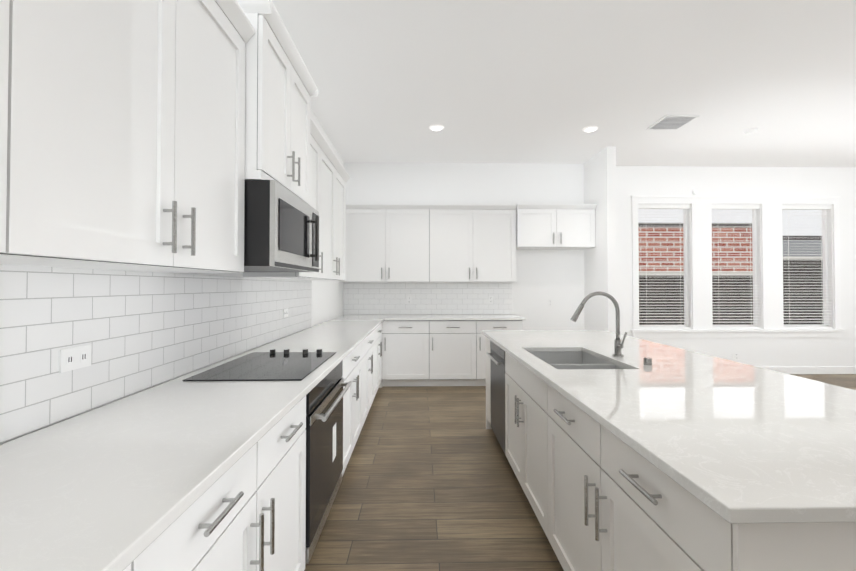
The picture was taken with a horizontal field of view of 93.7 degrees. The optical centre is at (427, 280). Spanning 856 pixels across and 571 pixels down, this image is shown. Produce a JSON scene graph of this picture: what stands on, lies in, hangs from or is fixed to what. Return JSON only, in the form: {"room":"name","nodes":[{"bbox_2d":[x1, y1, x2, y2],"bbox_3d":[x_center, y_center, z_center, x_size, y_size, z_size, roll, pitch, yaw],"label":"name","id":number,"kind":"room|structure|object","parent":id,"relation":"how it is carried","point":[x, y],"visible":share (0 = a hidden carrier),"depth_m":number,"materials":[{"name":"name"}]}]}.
{"room":"kitchen","nodes":[
{"label":"kitchen","id":0,"kind":"room"},
{"bbox_2d":[0,108,343,444],"bbox_3d":[-1.222,-0.221,1.468,0.150,3.150,9.700,0,-1,-1],"label":"wall","id":1,"kind":"structure","parent":0,"point":[327,300],"depth_m":4.56,"materials":[{"name":"white paint"}]},
{"bbox_2d":[59,345,91,372],"bbox_3d":[-1.133,0.251,1.293,0.006,0.070,0.115,0,-1,-1],"label":"electrical outlet plate","id":2,"kind":"object","parent":1,"relation":"attached to","point":[74,358],"depth_m":1.28,"materials":[{"name":"white plastic"}]},
{"bbox_2d":[0,264,311,442],"bbox_3d":[-1.133,0.193,0.938,0.007,0.474,6.350,0,-1,-1],"label":"wall tile","id":3,"kind":"structure","parent":1,"relation":"attached to","point":[138,331],"depth_m":1.46,"materials":[{"name":"white tile"}]},
{"bbox_2d":[283,308,287,317],"bbox_3d":[-1.174,0.271,3.312,0.006,0.070,0.115,0,-1,-1],"label":"electrical outlet plate","id":4,"kind":"object","parent":1,"relation":"attached to","point":[285,311],"depth_m":3.30,"materials":[{"name":"white plastic"}]},
{"bbox_2d":[0,0,596,281],"bbox_3d":[0.599,-0.628,2.260,3.568,1.206,7.298,0,-1,-1],"label":"upper cabinet","id":5,"kind":"object","parent":1,"relation":"attached to","point":[173,136],"visible":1,"depth_m":1.39,"materials":[{"name":"white paint"}]},
{"bbox_2d":[244,180,318,271],"bbox_3d":[-0.896,-0.246,2.145,0.526,0.380,0.770,0,-1,-1],"label":"microwave","id":6,"kind":"object","parent":5,"relation":"in","point":[281,230],"depth_m":1.82,"materials":[{"name":"silver plastic"}]},
{"bbox_2d":[343,162,584,329],"bbox_3d":[0.596,-0.153,6.030,3.670,3.150,0.250,0,-1,-1],"label":"wall","id":7,"kind":"structure","parent":0,"point":[544,276],"depth_m":5.92,"materials":[{"name":"white paint"}]},
{"bbox_2d":[407,296,411,303],"bbox_3d":[-0.276,0.289,5.870,0.070,0.115,0.006,0,-1,-1],"label":"electrical outlet plate","id":8,"kind":"object","parent":7,"relation":"attached to","point":[409,298],"depth_m":5.87,"materials":[{"name":"white plastic"}]},
{"bbox_2d":[344,282,511,314],"bbox_3d":[0.003,0.266,5.883,2.462,0.474,0.007,0,-1,-1],"label":"wall tile","id":9,"kind":"structure","parent":7,"relation":"attached to","point":[390,298],"depth_m":5.88,"materials":[{"name":"white tile"}]},
{"bbox_2d":[488,296,492,303],"bbox_3d":[0.924,0.290,5.894,0.070,0.115,0.006,0,-1,-1],"label":"electrical outlet plate","id":10,"kind":"object","parent":7,"relation":"attached to","point":[490,298],"depth_m":5.89,"materials":[{"name":"white plastic"}]},
{"bbox_2d":[272,0,855,166],"bbox_3d":[3.459,-1.871,1.488,9.510,0.150,9.500,0,-1,-1],"label":"ceiling","id":11,"kind":"structure","parent":0,"point":[518,81],"depth_m":3.53,"materials":[{"name":"white paint"}]},
{"bbox_2d":[429,125,443,130],"bbox_3d":[0.100,-1.743,4.608,0.169,0.012,0.169,0,-1,-7],"label":"recessed light","id":12,"kind":"object","parent":11,"relation":"in","point":[440,127],"depth_m":4.58,"materials":[{"name":"white plastic"}]},
{"bbox_2d":[583,126,597,131],"bbox_3d":[1.880,-1.743,4.645,0.169,0.012,0.169,0,-1,-10],"label":"recessed light","id":13,"kind":"object","parent":11,"relation":"in","point":[588,129],"depth_m":4.63,"materials":[{"name":"white plastic"}]},
{"bbox_2d":[647,115,698,129],"bbox_3d":[2.704,-1.740,4.451,0.360,0.023,0.360,0,-1,-1],"label":"ceiling vent","id":14,"kind":"object","parent":11,"relation":"in","point":[671,122],"visible":0.98,"depth_m":4.40,"materials":[{"name":"white metal"}]},
{"bbox_2d":[744,128,757,134],"bbox_3d":[3.769,-1.731,4.683,0.132,0.034,0.132,0,-1,-1],"label":"smoke detector","id":15,"kind":"object","parent":11,"relation":"attached to","point":[751,131],"visible":1,"depth_m":4.66,"materials":[{"name":"white paint"}]},
{"bbox_2d":[304,374,855,570],"bbox_3d":[3.459,1.403,1.439,9.510,0.100,9.500,0,-1,-1],"label":"floor","id":16,"kind":"structure","parent":0,"point":[430,482],"depth_m":2.53,"materials":[{"name":"brown wood"}]},
{"bbox_2d":[0,315,387,570],"bbox_3d":[-0.831,0.893,2.199,0.660,0.944,7.317,0,-1,-1],"label":"base cabinet","id":17,"kind":"object","parent":16,"relation":"on","point":[239,462],"depth_m":1.11,"materials":[{"name":"white paint"}]},
{"bbox_2d":[183,349,335,380],"bbox_3d":[-0.826,0.434,2.136,0.520,0.030,0.740,0,-1,-1],"label":"cooktop","id":18,"kind":"object","parent":17,"relation":"in","point":[272,365],"depth_m":2.03,"materials":[{"name":"black glass"}]},
{"bbox_2d":[320,375,355,533],"bbox_3d":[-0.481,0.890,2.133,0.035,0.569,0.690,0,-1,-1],"label":"oven","id":19,"kind":"object","parent":17,"relation":"in","point":[337,420],"depth_m":2.29,"materials":[{"name":"black metal"}]},
{"bbox_2d":[388,315,525,385],"bbox_3d":[0.354,0.958,5.553,1.842,0.914,0.657,0,-1,-1],"label":"base cabinet","id":20,"kind":"object","parent":16,"relation":"on","point":[424,350],"depth_m":5.27,"materials":[{"name":"white paint"}]},
{"bbox_2d":[484,335,855,570],"bbox_3d":[1.093,0.924,2.278,1.142,0.884,2.990,0,-1,-1],"label":"kitchen island","id":21,"kind":"object","parent":16,"relation":"on","point":[624,452],"depth_m":1.31,"materials":[{"name":"white paint"}]},
{"bbox_2d":[482,331,855,526],"bbox_3d":[1.121,0.467,2.286,1.170,0.030,3.040,0,-1,-1],"label":"island countertop","id":22,"kind":"structure","parent":21,"relation":"on","point":[768,448],"depth_m":1.24,"materials":[{"name":"white stone"}]},
{"bbox_2d":[534,351,621,366],"bbox_3d":[0.854,0.585,2.383,0.438,0.227,0.748,0,-1,-1],"label":"sink","id":23,"kind":"object","parent":22,"relation":"in","point":[559,358],"depth_m":2.75,"materials":[{"name":"silver metal"}]},
{"bbox_2d":[570,291,629,354],"bbox_3d":[1.004,0.260,2.368,0.312,0.386,0.096,0,-1,-1],"label":"faucet","id":24,"kind":"object","parent":22,"relation":"on","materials":[{"name":"silver metal"}]},
{"bbox_2d":[584,146,616,332],"bbox_3d":[2.380,-0.160,5.572,0.120,3.150,0.740,0,-1,-1],"label":"wall","id":25,"kind":"structure","parent":0,"point":[600,266],"depth_m":5.35,"materials":[{"name":"white paint"}]},
{"bbox_2d":[616,166,855,366],"bbox_3d":[5.199,-0.151,6.174,5.540,3.150,0.150,0,-1,-1],"label":"wall","id":26,"kind":"structure","parent":0,"point":[766,181],"depth_m":6.10,"materials":[{"name":"white paint"}]},
{"bbox_2d":[732,354,739,358],"bbox_3d":[4.660,1.152,6.064,0.115,0.080,0.006,0,-1,-1],"label":"electrical outlet plate","id":27,"kind":"object","parent":26,"relation":"attached to","point":[734,356],"depth_m":6.06,"materials":[{"name":"white plastic"}]},
{"bbox_2d":[631,195,845,337],"bbox_3d":[4.674,-0.204,6.134,3.250,2.145,0.210,0,-1,-1],"label":"window","id":28,"kind":"structure","parent":26,"relation":"in","point":[767,261],"depth_m":6.08,"materials":[{"name":"white paint"}]},
{"bbox_2d":[638,217,688,223],"bbox_3d":[3.571,-0.904,6.112,0.767,0.091,0.056,0,-1,-1],"label":"window blinds","id":29,"kind":"object","parent":28,"relation":"attached to","point":[638,217],"depth_m":6.09,"materials":[{"name":"white plastic"}]},
{"bbox_2d":[638,205,689,208],"bbox_3d":[3.580,-1.109,6.115,0.784,0.049,0.056,0,-1,-1],"label":"window blinds","id":30,"kind":"object","parent":28,"relation":"attached to","point":[639,206],"depth_m":6.09,"materials":[{"name":"white plastic"}]},
{"bbox_2d":[639,234,689,237],"bbox_3d":[3.584,-0.668,6.109,0.767,0.047,0.056,0,-1,-1],"label":"window blinds","id":31,"kind":"object","parent":28,"relation":"attached to","point":[639,234],"depth_m":6.09,"materials":[{"name":"white plastic"}]},
{"bbox_2d":[639,251,689,305],"bbox_3d":[3.578,-0.025,6.099,0.773,0.818,0.056,0,-1,-1],"label":"window blinds","id":32,"kind":"object","parent":28,"relation":"attached to","point":[646,265],"depth_m":6.08,"materials":[{"name":"white plastic"}]},
{"bbox_2d":[639,313,690,327],"bbox_3d":[3.579,0.610,6.090,0.780,0.213,0.056,0,-1,-1],"label":"window blinds","id":33,"kind":"object","parent":28,"relation":"attached to","point":[639,313],"depth_m":6.07,"materials":[{"name":"white plastic"}]},
{"bbox_2d":[711,205,759,212],"bbox_3d":[4.682,-1.083,6.137,0.743,0.109,0.056,0,-1,-1],"label":"window blinds","id":34,"kind":"object","parent":28,"relation":"attached to","point":[751,207],"depth_m":6.11,"materials":[{"name":"white plastic"}]},
{"bbox_2d":[712,223,758,226],"bbox_3d":[4.679,-0.839,6.133,0.711,0.047,0.056,0,-1,-1],"label":"window blinds","id":35,"kind":"object","parent":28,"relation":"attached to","point":[712,223],"depth_m":6.12,"materials":[{"name":"white plastic"}]},
{"bbox_2d":[712,235,759,288],"bbox_3d":[4.680,-0.276,6.125,0.734,0.807,0.056,0,-1,-1],"label":"window blinds","id":36,"kind":"object","parent":28,"relation":"attached to","point":[750,240],"depth_m":6.11,"materials":[{"name":"white plastic"}]},
{"bbox_2d":[712,296,760,327],"bbox_3d":[4.679,0.484,6.114,0.737,0.471,0.056,0,-1,-1],"label":"window blinds","id":37,"kind":"object","parent":28,"relation":"attached to","point":[751,319],"depth_m":6.10,"materials":[{"name":"white plastic"}]},
{"bbox_2d":[782,205,830,215],"bbox_3d":[5.784,-1.064,6.159,0.750,0.156,0.056,0,-1,-1],"label":"window blinds","id":38,"kind":"object","parent":28,"relation":"attached to","point":[798,207],"depth_m":6.14,"materials":[{"name":"white plastic"}]},
{"bbox_2d":[782,223,830,271],"bbox_3d":[5.780,-0.498,6.151,0.747,0.733,0.056,0,-1,-1],"label":"window blinds","id":39,"kind":"object","parent":28,"relation":"attached to","point":[788,226],"depth_m":6.13,"materials":[{"name":"white plastic"}]},
{"bbox_2d":[783,282,831,288],"bbox_3d":[5.782,0.082,6.142,0.746,0.092,0.056,0,-1,-1],"label":"window blinds","id":40,"kind":"object","parent":28,"relation":"attached to","point":[783,282],"depth_m":6.12,"materials":[{"name":"white plastic"}]},
{"bbox_2d":[783,296,831,327],"bbox_3d":[5.778,0.485,6.136,0.747,0.472,0.056,0,-1,-1],"label":"window blinds","id":41,"kind":"object","parent":28,"relation":"attached to","point":[789,299],"depth_m":6.13,"materials":[{"name":"white plastic"}]},
{"bbox_2d":[761,366,855,373],"bbox_3d":[5.199,1.367,6.069,5.538,0.110,0.014,0,-1,-1],"label":"baseboard","id":42,"kind":"structure","parent":26,"relation":"attached to","point":[822,370],"depth_m":6.07,"materials":[{"name":"white paint"}]},
{"label":"outside","id":43,"kind":"structure","parent":0,"visible":0},
{"bbox_2d":[638,209,822,324],"bbox_3d":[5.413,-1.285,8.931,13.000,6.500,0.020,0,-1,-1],"label":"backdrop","id":44,"kind":"structure","parent":43,"point":[742,232],"depth_m":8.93,"materials":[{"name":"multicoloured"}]}
]}

